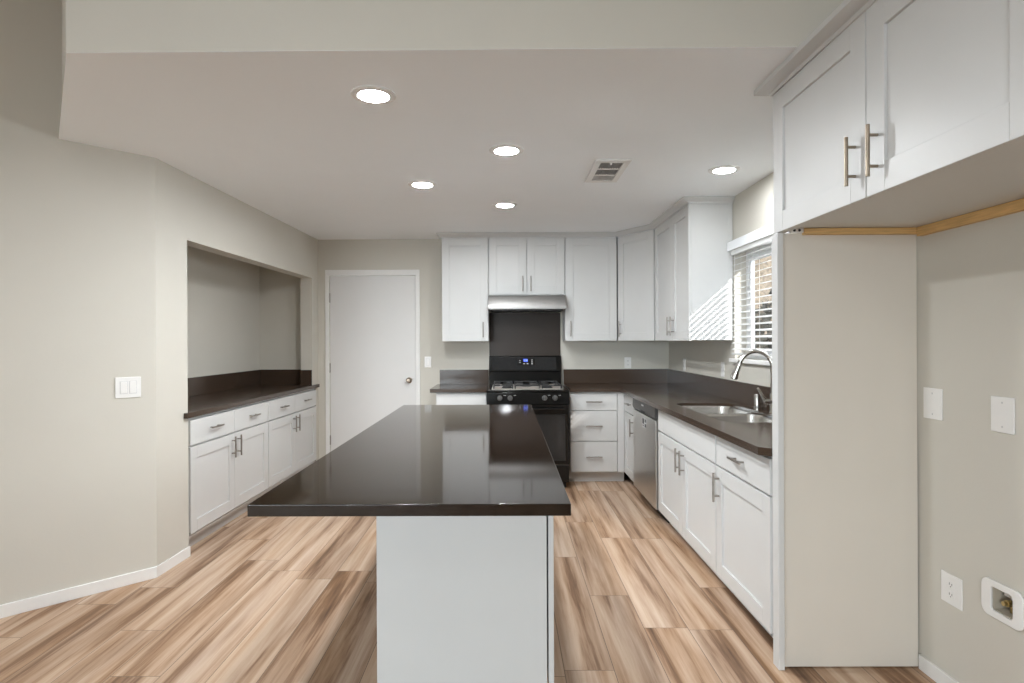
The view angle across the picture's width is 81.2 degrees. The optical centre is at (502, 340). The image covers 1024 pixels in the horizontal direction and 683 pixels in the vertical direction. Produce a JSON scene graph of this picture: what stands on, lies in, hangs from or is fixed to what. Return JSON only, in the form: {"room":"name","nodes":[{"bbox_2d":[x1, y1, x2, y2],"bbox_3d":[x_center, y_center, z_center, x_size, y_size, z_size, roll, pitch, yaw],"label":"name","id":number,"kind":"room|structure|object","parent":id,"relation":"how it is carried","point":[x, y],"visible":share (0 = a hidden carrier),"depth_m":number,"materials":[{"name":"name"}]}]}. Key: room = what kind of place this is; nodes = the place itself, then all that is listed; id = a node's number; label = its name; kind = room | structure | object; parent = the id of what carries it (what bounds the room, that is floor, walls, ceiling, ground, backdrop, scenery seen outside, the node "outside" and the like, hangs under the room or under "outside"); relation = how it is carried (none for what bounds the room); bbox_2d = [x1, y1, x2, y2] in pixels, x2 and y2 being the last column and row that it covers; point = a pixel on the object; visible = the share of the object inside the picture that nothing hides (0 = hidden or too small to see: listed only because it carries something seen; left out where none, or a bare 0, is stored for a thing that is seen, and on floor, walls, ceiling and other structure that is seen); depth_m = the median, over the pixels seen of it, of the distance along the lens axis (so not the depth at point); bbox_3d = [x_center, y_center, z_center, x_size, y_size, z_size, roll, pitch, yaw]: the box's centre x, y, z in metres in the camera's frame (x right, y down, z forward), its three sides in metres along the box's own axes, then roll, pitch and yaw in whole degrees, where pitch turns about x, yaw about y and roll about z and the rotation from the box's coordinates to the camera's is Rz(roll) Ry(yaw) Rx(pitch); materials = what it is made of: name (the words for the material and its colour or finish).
{"room":"kitchen","nodes":[
{"label":"kitchen","id":0,"kind":"room"},
{"bbox_2d":[0,0,156,604],"bbox_3d":[-3.372,-0.406,2.189,0.120,3.600,3.750,0,0,44],"label":"wall","id":1,"kind":"structure","parent":0,"point":[78,461],"depth_m":3.18,"materials":[{"name":"paint"}]},
{"bbox_2d":[0,546,190,618],"bbox_3d":[-3.194,1.360,2.281,0.225,0.066,3.914,0,0,41],"label":"baseboard","id":2,"kind":"structure","parent":1,"relation":"attached to","point":[48,599],"depth_m":3.25,"materials":[{"name":"paint"}]},
{"bbox_2d":[115,377,140,397],"bbox_3d":[-2.123,0.268,3.392,0.008,0.117,0.128,0,0,44],"label":"light switch","id":3,"kind":"object","parent":1,"relation":"attached to","point":[125,387],"visible":1,"depth_m":3.39,"materials":[{"name":"white plastic"}]},
{"bbox_2d":[187,246,259,377],"bbox_3d":[-2.631,0.190,5.013,0.080,2.400,2.794,0,0,1],"label":"wall","id":4,"kind":"structure","parent":0,"point":[223,293],"depth_m":5.49,"materials":[{"name":"paint"}]},
{"bbox_2d":[188,370,260,396],"bbox_3d":[-2.579,0.388,5.006,0.018,0.154,2.562,0,0,1],"label":"backsplash","id":5,"kind":"structure","parent":4,"relation":"attached to","point":[200,385],"depth_m":5.47,"materials":[{"name":"brown stone"}]},
{"bbox_2d":[155,158,318,565],"bbox_3d":[-2.053,0.087,4.932,0.120,2.600,2.864,0,0,1],"label":"wall","id":6,"kind":"structure","parent":0,"point":[189,211],"depth_m":3.80,"materials":[{"name":"paint"}]},
{"bbox_2d":[300,370,311,384],"bbox_3d":[-2.022,0.385,6.165,0.115,0.154,0.018,0,0,1],"label":"backsplash","id":7,"kind":"structure","parent":6,"relation":"attached to","point":[305,375],"depth_m":6.16,"materials":[{"name":"brown stone"}]},
{"bbox_2d":[259,266,300,369],"bbox_3d":[-2.319,0.188,6.343,0.480,2.400,0.080,0,0,1],"label":"wall","id":8,"kind":"structure","parent":0,"point":[280,300],"depth_m":6.30,"materials":[{"name":"paint"}]},
{"bbox_2d":[261,369,300,383],"bbox_3d":[-2.319,0.387,6.292,0.475,0.154,0.018,0,0,1],"label":"backsplash","id":9,"kind":"structure","parent":8,"relation":"attached to","point":[277,376],"depth_m":6.28,"materials":[{"name":"brown stone"}]},
{"bbox_2d":[58,46,826,239],"bbox_3d":[-0.292,-1.076,4.291,4.128,0.001,4.163,0,0,0],"label":"ceiling","id":10,"kind":"structure","parent":0,"point":[283,134],"depth_m":3.05,"materials":[{"name":"paint"}]},
{"bbox_2d":[350,85,395,103],"bbox_3d":[-0.563,-1.069,2.614,0.196,0.009,0.196,0,0,0],"label":"recessed light","id":11,"kind":"object","parent":10,"relation":"in","point":[370,94],"visible":1,"depth_m":2.60,"materials":[{"name":"paint"}]},
{"bbox_2d":[408,180,436,187],"bbox_3d":[-0.549,-1.069,4.115,0.196,0.009,0.196,0,0,0],"label":"recessed light","id":12,"kind":"object","parent":10,"relation":"in","point":[417,184],"visible":1,"depth_m":4.10,"materials":[{"name":"paint"}]},
{"bbox_2d":[493,202,516,207],"bbox_3d":[0.023,-1.072,4.753,0.196,0.009,0.196,0,0,0],"label":"recessed light","id":13,"kind":"object","parent":10,"relation":"in","point":[499,204],"visible":1,"depth_m":4.73,"materials":[{"name":"paint"}]},
{"bbox_2d":[489,144,523,155],"bbox_3d":[0.024,-1.072,3.383,0.196,0.009,0.196,0,0,0],"label":"recessed light","id":14,"kind":"object","parent":10,"relation":"in","point":[501,150],"visible":1,"depth_m":3.37,"materials":[{"name":"paint"}]},
{"bbox_2d":[585,159,631,182],"bbox_3d":[0.667,-1.068,3.808,0.216,0.021,0.496,0,0,0],"label":"ceiling vent","id":15,"kind":"object","parent":10,"relation":"in","point":[602,170],"visible":1,"depth_m":3.77,"materials":[{"name":"metal"}]},
{"bbox_2d":[708,165,740,174],"bbox_3d":[1.409,-1.078,3.792,0.196,0.009,0.196,0,0,0],"label":"recessed light","id":16,"kind":"object","parent":10,"relation":"in","point":[726,169],"visible":1,"depth_m":3.77,"materials":[{"name":"paint"}]},
{"bbox_2d":[0,472,935,682],"bbox_3d":[-1.516,1.437,0.459,6.950,0.100,12.300,0,0,0],"label":"floor","id":17,"kind":"structure","parent":0,"point":[256,599],"depth_m":2.96,"materials":[{"name":"brown wood"}]},
{"bbox_2d":[188,400,267,545],"bbox_3d":[-2.267,0.948,4.459,0.621,0.882,1.210,0,0,1],"label":"base cabinet","id":18,"kind":"object","parent":17,"relation":"on","point":[228,448],"visible":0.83,"depth_m":4.33,"materials":[{"name":"paint"}]},
{"bbox_2d":[258,388,315,497],"bbox_3d":[-2.238,0.947,5.673,0.621,0.882,1.210,0,0,1],"label":"base cabinet","id":19,"kind":"object","parent":17,"relation":"on","point":[291,421],"visible":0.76,"depth_m":5.57,"materials":[{"name":"paint"}]},
{"bbox_2d":[184,369,319,418],"bbox_3d":[-2.275,0.404,5.016,0.672,0.188,2.617,0,0,0],"label":"countertop","id":20,"kind":"structure","parent":19,"relation":"on","point":[219,392],"depth_m":5.40,"materials":[{"name":"brown stone"}]},
{"bbox_2d":[436,393,486,404],"bbox_3d":[-0.390,0.941,6.023,0.489,0.878,0.653,0,0,0],"label":"base cabinet","id":21,"kind":"object","parent":17,"relation":"on","point":[441,398],"visible":0.11,"depth_m":5.73,"materials":[{"name":"paint"}]},
{"bbox_2d":[430,370,488,392],"bbox_3d":[-0.417,0.408,6.027,0.544,0.188,0.649,0,0,0],"label":"countertop","id":22,"kind":"structure","parent":21,"relation":"on","point":[451,381],"depth_m":6.33,"materials":[{"name":"brown stone"}]},
{"bbox_2d":[376,516,553,682],"bbox_3d":[-0.112,0.940,3.233,0.688,0.879,2.075,0,0,0],"label":"base cabinet","id":23,"kind":"object","parent":17,"relation":"on","point":[461,599],"visible":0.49,"depth_m":2.20,"materials":[{"name":"paint"}]},
{"bbox_2d":[247,405,570,516],"bbox_3d":[-0.258,0.484,3.005,0.922,0.034,2.612,0,0,0],"label":"countertop","id":24,"kind":"structure","parent":23,"relation":"on","point":[416,460],"depth_m":2.12,"materials":[{"name":"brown stone"}]},
{"bbox_2d":[486,356,568,486],"bbox_3d":[0.241,0.771,5.899,0.767,1.213,0.875,0,0,0],"label":"gas range","id":25,"kind":"object","parent":17,"relation":"on","point":[535,381],"visible":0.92,"depth_m":5.53,"materials":[{"name":"black metal"}]},
{"bbox_2d":[486,384,568,391],"bbox_3d":[0.239,0.472,5.893,0.767,0.021,0.741,0,0,0],"label":"cooktop","id":26,"kind":"object","parent":25,"relation":"in","point":[550,387],"depth_m":5.60,"materials":[{"name":"silver metal"}]},
{"bbox_2d":[569,390,623,480],"bbox_3d":[0.919,0.935,6.016,0.536,0.878,0.653,0,0,0],"label":"base cabinet","id":27,"kind":"object","parent":17,"relation":"on","point":[596,419],"visible":0.84,"depth_m":5.72,"materials":[{"name":"paint"}]},
{"bbox_2d":[624,394,634,481],"bbox_3d":[1.449,0.933,5.507,0.630,0.878,0.466,0,0,0],"label":"base cabinet","id":28,"kind":"object","parent":17,"relation":"on","point":[628,401],"visible":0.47,"depth_m":5.54,"materials":[{"name":"paint"}]},
{"bbox_2d":[633,398,669,522],"bbox_3d":[1.443,0.939,4.867,0.594,0.868,0.787,0,0,0],"label":"dishwasher","id":29,"kind":"object","parent":17,"relation":"on","point":[645,417],"visible":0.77,"depth_m":4.77,"materials":[{"name":"metal"}]},
{"bbox_2d":[658,410,732,592],"bbox_3d":[1.439,0.934,3.847,0.630,0.878,1.222,0,0,0],"label":"base cabinet","id":30,"kind":"object","parent":17,"relation":"on","point":[686,452],"visible":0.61,"depth_m":3.72,"materials":[{"name":"paint"}]},
{"bbox_2d":[563,369,771,456],"bbox_3d":[1.198,0.402,4.442,1.118,0.188,3.800,0,0,0],"label":"countertop","id":31,"kind":"structure","parent":30,"relation":"on","point":[667,391],"depth_m":4.76,"materials":[{"name":"brown stone"}]},
{"bbox_2d":[683,406,771,422],"bbox_3d":[1.449,0.580,3.847,0.430,0.201,1.066,0,0,0],"label":"sink","id":32,"kind":"object","parent":31,"relation":"in","point":[722,413],"visible":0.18,"depth_m":3.86,"materials":[{"name":"metal"}]},
{"bbox_2d":[730,349,771,413],"bbox_3d":[1.583,0.256,3.762,0.276,0.403,0.063,0,0,20],"label":"kitchen faucet","id":33,"kind":"object","parent":31,"relation":"on","point":[735,374],"visible":0.77,"depth_m":3.74,"materials":[{"name":"silver metal"}]},
{"bbox_2d":[753,394,760,408],"bbox_3d":[1.692,0.407,3.966,0.048,0.100,0.048,0,0,0],"label":"air gap cap","id":34,"kind":"object","parent":31,"relation":"on","point":[756,396],"visible":0.99,"depth_m":3.95,"materials":[{"name":"silver metal"}]},
{"bbox_2d":[712,436,772,637],"bbox_3d":[1.434,0.934,2.889,0.630,0.878,0.682,0,0,0],"label":"base cabinet","id":35,"kind":"object","parent":17,"relation":"on","point":[744,478],"visible":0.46,"depth_m":2.84,"materials":[{"name":"paint"}]},
{"bbox_2d":[772,233,917,669],"bbox_3d":[1.444,0.462,2.511,0.592,1.822,0.055,0,0,0],"label":"end panel","id":36,"kind":"object","parent":17,"relation":"on","point":[844,307],"visible":0.99,"depth_m":2.51,"materials":[{"name":"paint"}]},
{"bbox_2d":[789,227,916,234],"bbox_3d":[1.472,-0.454,2.493,0.540,0.026,0.022,0,0,0],"label":"cleat","id":37,"kind":"object","parent":36,"relation":"attached to","point":[895,230],"depth_m":2.48,"materials":[{"name":"brown wood"}]},
{"bbox_2d":[61,0,874,94],"bbox_3d":[-0.377,-1.647,2.374,4.198,1.143,0.865,0,0,13],"label":"wall header","id":38,"kind":"structure","parent":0,"point":[87,25],"depth_m":2.21,"materials":[{"name":"paint"}]},
{"bbox_2d":[318,238,668,458],"bbox_3d":[-0.089,0.079,6.412,4.150,2.600,0.120,0,0,0],"label":"wall","id":39,"kind":"structure","parent":0,"point":[424,255],"depth_m":6.36,"materials":[{"name":"paint"}]},
{"bbox_2d":[325,270,419,453],"bbox_3d":[-1.375,0.318,6.355,1.006,2.132,0.107,0,0,0],"label":"door","id":40,"kind":"structure","parent":39,"relation":"in","point":[372,325],"depth_m":6.37,"materials":[{"name":"paint"}]},
{"bbox_2d":[425,357,430,367],"bbox_3d":[-0.789,0.233,6.351,0.072,0.117,0.008,0,0,0],"label":"light switch","id":41,"kind":"object","parent":39,"relation":"attached to","point":[427,359],"visible":1,"depth_m":6.35,"materials":[{"name":"white plastic"}]},
{"bbox_2d":[440,370,488,383],"bbox_3d":[-0.402,0.390,6.341,0.518,0.152,0.020,0,0,0],"label":"backsplash","id":42,"kind":"structure","parent":39,"relation":"attached to","point":[446,376],"depth_m":6.33,"materials":[{"name":"brown stone"}]},
{"bbox_2d":[442,238,488,340],"bbox_3d":[-0.373,-0.510,6.168,0.470,1.044,0.364,0,0,0],"label":"upper cabinet","id":43,"kind":"object","parent":39,"relation":"attached to","point":[465,261],"visible":0.98,"depth_m":6.03,"materials":[{"name":"paint"}]},
{"bbox_2d":[436,196,734,240],"bbox_3d":[0.716,-1.056,5.650,3.046,0.044,1.107,0,0,36],"label":"crown molding","id":44,"kind":"structure","parent":43,"relation":"attached to","point":[685,200],"depth_m":5.96,"materials":[{"name":"paint"}]},
{"bbox_2d":[489,313,559,355],"bbox_3d":[0.241,0.033,6.343,0.754,0.648,0.010,0,0,0],"label":"panel","id":45,"kind":"object","parent":39,"relation":"attached to","point":[510,334],"visible":0.56,"depth_m":6.34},
{"bbox_2d":[488,238,564,295],"bbox_3d":[0.247,-0.740,6.165,0.768,0.590,0.364,0,0,0],"label":"upper cabinet","id":46,"kind":"object","parent":39,"relation":"attached to","point":[517,266],"visible":0.97,"depth_m":6.02,"materials":[{"name":"paint"}]},
{"bbox_2d":[488,295,565,312],"bbox_3d":[0.246,-0.366,6.105,0.770,0.154,0.482,0,0,0],"label":"range hood","id":47,"kind":"object","parent":46,"relation":"attached to","point":[524,303],"visible":0.99,"depth_m":5.89,"materials":[{"name":"metal"}]},
{"bbox_2d":[562,237,616,340],"bbox_3d":[0.896,-0.515,6.161,0.523,1.044,0.364,0,0,0],"label":"upper cabinet","id":48,"kind":"object","parent":39,"relation":"attached to","point":[590,313],"visible":0.98,"depth_m":6.03,"materials":[{"name":"paint"}]},
{"bbox_2d":[563,369,666,383],"bbox_3d":[1.209,0.383,6.332,1.118,0.152,0.020,0,0,0],"label":"backsplash","id":49,"kind":"structure","parent":39,"relation":"attached to","point":[570,376],"depth_m":6.32,"materials":[{"name":"brown stone"}]},
{"bbox_2d":[624,357,630,367],"bbox_3d":[1.334,0.241,6.339,0.072,0.117,0.007,0,0,0],"label":"wall outlet","id":50,"kind":"object","parent":39,"relation":"attached to","point":[627,360],"visible":1,"depth_m":6.34,"materials":[{"name":"white plastic"}]},
{"bbox_2d":[669,173,1023,682],"bbox_3d":[1.803,-0.428,0.440,0.140,3.600,12.300,0,0,0],"label":"wall","id":51,"kind":"structure","parent":0,"point":[970,278],"depth_m":2.26,"materials":[{"name":"paint"}]},
{"bbox_2d":[616,229,654,340],"bbox_3d":[1.458,-0.518,5.957,0.605,1.044,0.766,0,0,0],"label":"upper cabinet","id":52,"kind":"object","parent":51,"relation":"attached to","point":[635,252],"visible":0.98,"depth_m":5.79,"materials":[{"name":"paint"}]},
{"bbox_2d":[683,358,685,370],"bbox_3d":[1.762,0.236,5.780,0.007,0.117,0.072,0,0,0],"label":"wall outlet","id":53,"kind":"object","parent":51,"relation":"attached to","point":[684,359],"visible":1,"depth_m":5.77,"materials":[{"name":"white plastic"}]},
{"bbox_2d":[655,203,732,340],"bbox_3d":[1.570,-0.518,5.052,0.372,1.044,1.035,0,0,0],"label":"upper cabinet","id":54,"kind":"object","parent":51,"relation":"attached to","point":[694,265],"visible":1,"depth_m":4.54,"materials":[{"name":"paint"}]},
{"bbox_2d":[667,369,770,410],"bbox_3d":[1.747,0.381,4.431,0.020,0.152,3.776,0,0,0],"label":"backsplash","id":55,"kind":"structure","parent":51,"relation":"attached to","point":[741,392],"depth_m":4.76,"materials":[{"name":"brown stone"}]},
{"bbox_2d":[721,362,724,376],"bbox_3d":[1.756,0.233,4.760,0.008,0.117,0.072,0,0,0],"label":"light switch","id":56,"kind":"object","parent":51,"relation":"attached to","point":[722,363],"visible":1,"depth_m":4.75,"materials":[{"name":"white plastic"}]},
{"bbox_2d":[729,358,769,365],"bbox_3d":[1.777,0.151,3.900,0.124,0.028,1.260,0,0,0],"label":"window sill","id":57,"kind":"structure","parent":51,"relation":"attached to","point":[747,361],"depth_m":4.09,"materials":[{"name":"paint"}]},
{"bbox_2d":[746,243,771,359],"bbox_3d":[1.863,-0.264,3.900,0.050,0.800,1.220,0,0,0],"label":"window","id":58,"kind":"structure","parent":51,"relation":"in","point":[768,250],"depth_m":4.44,"materials":[{"name":"white plastic"}]},
{"bbox_2d":[727,222,788,356],"bbox_3d":[1.732,-0.314,3.902,0.062,0.846,1.248,0,0,0],"label":"window blind","id":59,"kind":"object","parent":58,"relation":"attached to","point":[767,230],"visible":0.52,"depth_m":4.09,"materials":[{"name":"white plastic"}]},
{"bbox_2d":[773,0,1023,233],"bbox_3d":[1.422,-0.742,1.888,0.630,0.586,1.275,0,0,0],"label":"upper cabinet","id":60,"kind":"object","parent":51,"relation":"attached to","point":[913,115],"visible":0.98,"depth_m":1.78,"materials":[{"name":"paint"}]},
{"bbox_2d":[754,0,876,95],"bbox_3d":[1.410,-1.058,1.887,0.650,0.044,1.393,0,0,0],"label":"crown molding","id":61,"kind":"structure","parent":60,"relation":"on","point":[847,12],"depth_m":2.12,"materials":[{"name":"paint"}]},
{"bbox_2d":[923,387,942,420],"bbox_3d":[1.743,0.257,2.418,0.007,0.125,0.104,0,0,0],"label":"blank plate","id":62,"kind":"object","parent":51,"relation":"attached to","point":[932,397],"visible":1,"depth_m":2.41,"materials":[{"name":"white plastic"}]},
{"bbox_2d":[919,654,958,682],"bbox_3d":[1.723,1.342,-1.457,0.014,0.062,7.905,0,0,0],"label":"baseboard","id":63,"kind":"structure","parent":51,"relation":"attached to","point":[929,668],"depth_m":2.41,"materials":[{"name":"paint"}]},
{"bbox_2d":[941,570,962,610],"bbox_3d":[1.745,0.970,2.321,0.007,0.118,0.108,0,0,0],"label":"wall outlet","id":64,"kind":"object","parent":51,"relation":"attached to","point":[951,586],"visible":1,"depth_m":2.31,"materials":[{"name":"white plastic"}]},
{"bbox_2d":[947,580,953,588],"bbox_3d":[1.743,0.951,2.321,0.002,0.029,0.034,0,0,0],"label":"receptacle","id":65,"kind":"object","parent":64,"relation":"attached to","point":[950,583],"depth_m":2.32,"materials":[{"name":"white plastic"}]},
{"bbox_2d":[947,590,953,598],"bbox_3d":[1.743,0.990,2.321,0.002,0.029,0.034,0,0,0],"label":"receptacle","id":66,"kind":"object","parent":64,"relation":"attached to","point":[950,593],"depth_m":2.32,"materials":[{"name":"white plastic"}]},
{"bbox_2d":[917,198,1023,235],"bbox_3d":[1.728,-0.450,1.869,0.024,0.038,1.218,0,0,0],"label":"cleat","id":67,"kind":"object","parent":51,"relation":"attached to","point":[1016,206],"visible":1,"depth_m":2.18,"materials":[{"name":"brown wood"}]},
{"bbox_2d":[981,577,1023,630],"bbox_3d":[1.784,0.916,2.081,0.091,0.132,0.176,0,0,0],"label":"water supply box","id":68,"kind":"object","parent":51,"relation":"attached to","point":[1009,602],"visible":0.99,"depth_m":2.09,"materials":[{"name":"white plastic"}]},
{"bbox_2d":[991,396,1014,434],"bbox_3d":[1.741,0.260,2.078,0.007,0.125,0.098,0,0,0],"label":"blank plate","id":69,"kind":"object","parent":51,"relation":"attached to","point":[1002,408],"visible":1,"depth_m":2.07,"materials":[{"name":"white plastic"}]},
{"label":"outside","id":70,"kind":"structure","parent":0,"visible":0},
{"bbox_3d":[5.498,1.506,2.970,7.050,0.100,18.000,0,0,0],"label":"ground","id":71,"kind":"structure","parent":70,"visible":0},
{"bbox_2d":[755,255,771,348],"bbox_3d":[4.731,-0.692,6.898,5.610,4.300,0.150,0,0,0],"label":"wall","id":72,"kind":"structure","parent":71,"relation":"on","point":[769,263],"depth_m":6.83,"materials":[{"name":"beige paint"}]},
{"bbox_2d":[755,289,771,348],"bbox_3d":[3.099,0.387,6.321,1.248,2.160,0.868,0,0,0],"label":"shrub","id":73,"kind":"object","parent":71,"relation":"on","point":[765,305],"visible":0.03,"depth_m":6.31,"materials":[{"name":"green plant"}]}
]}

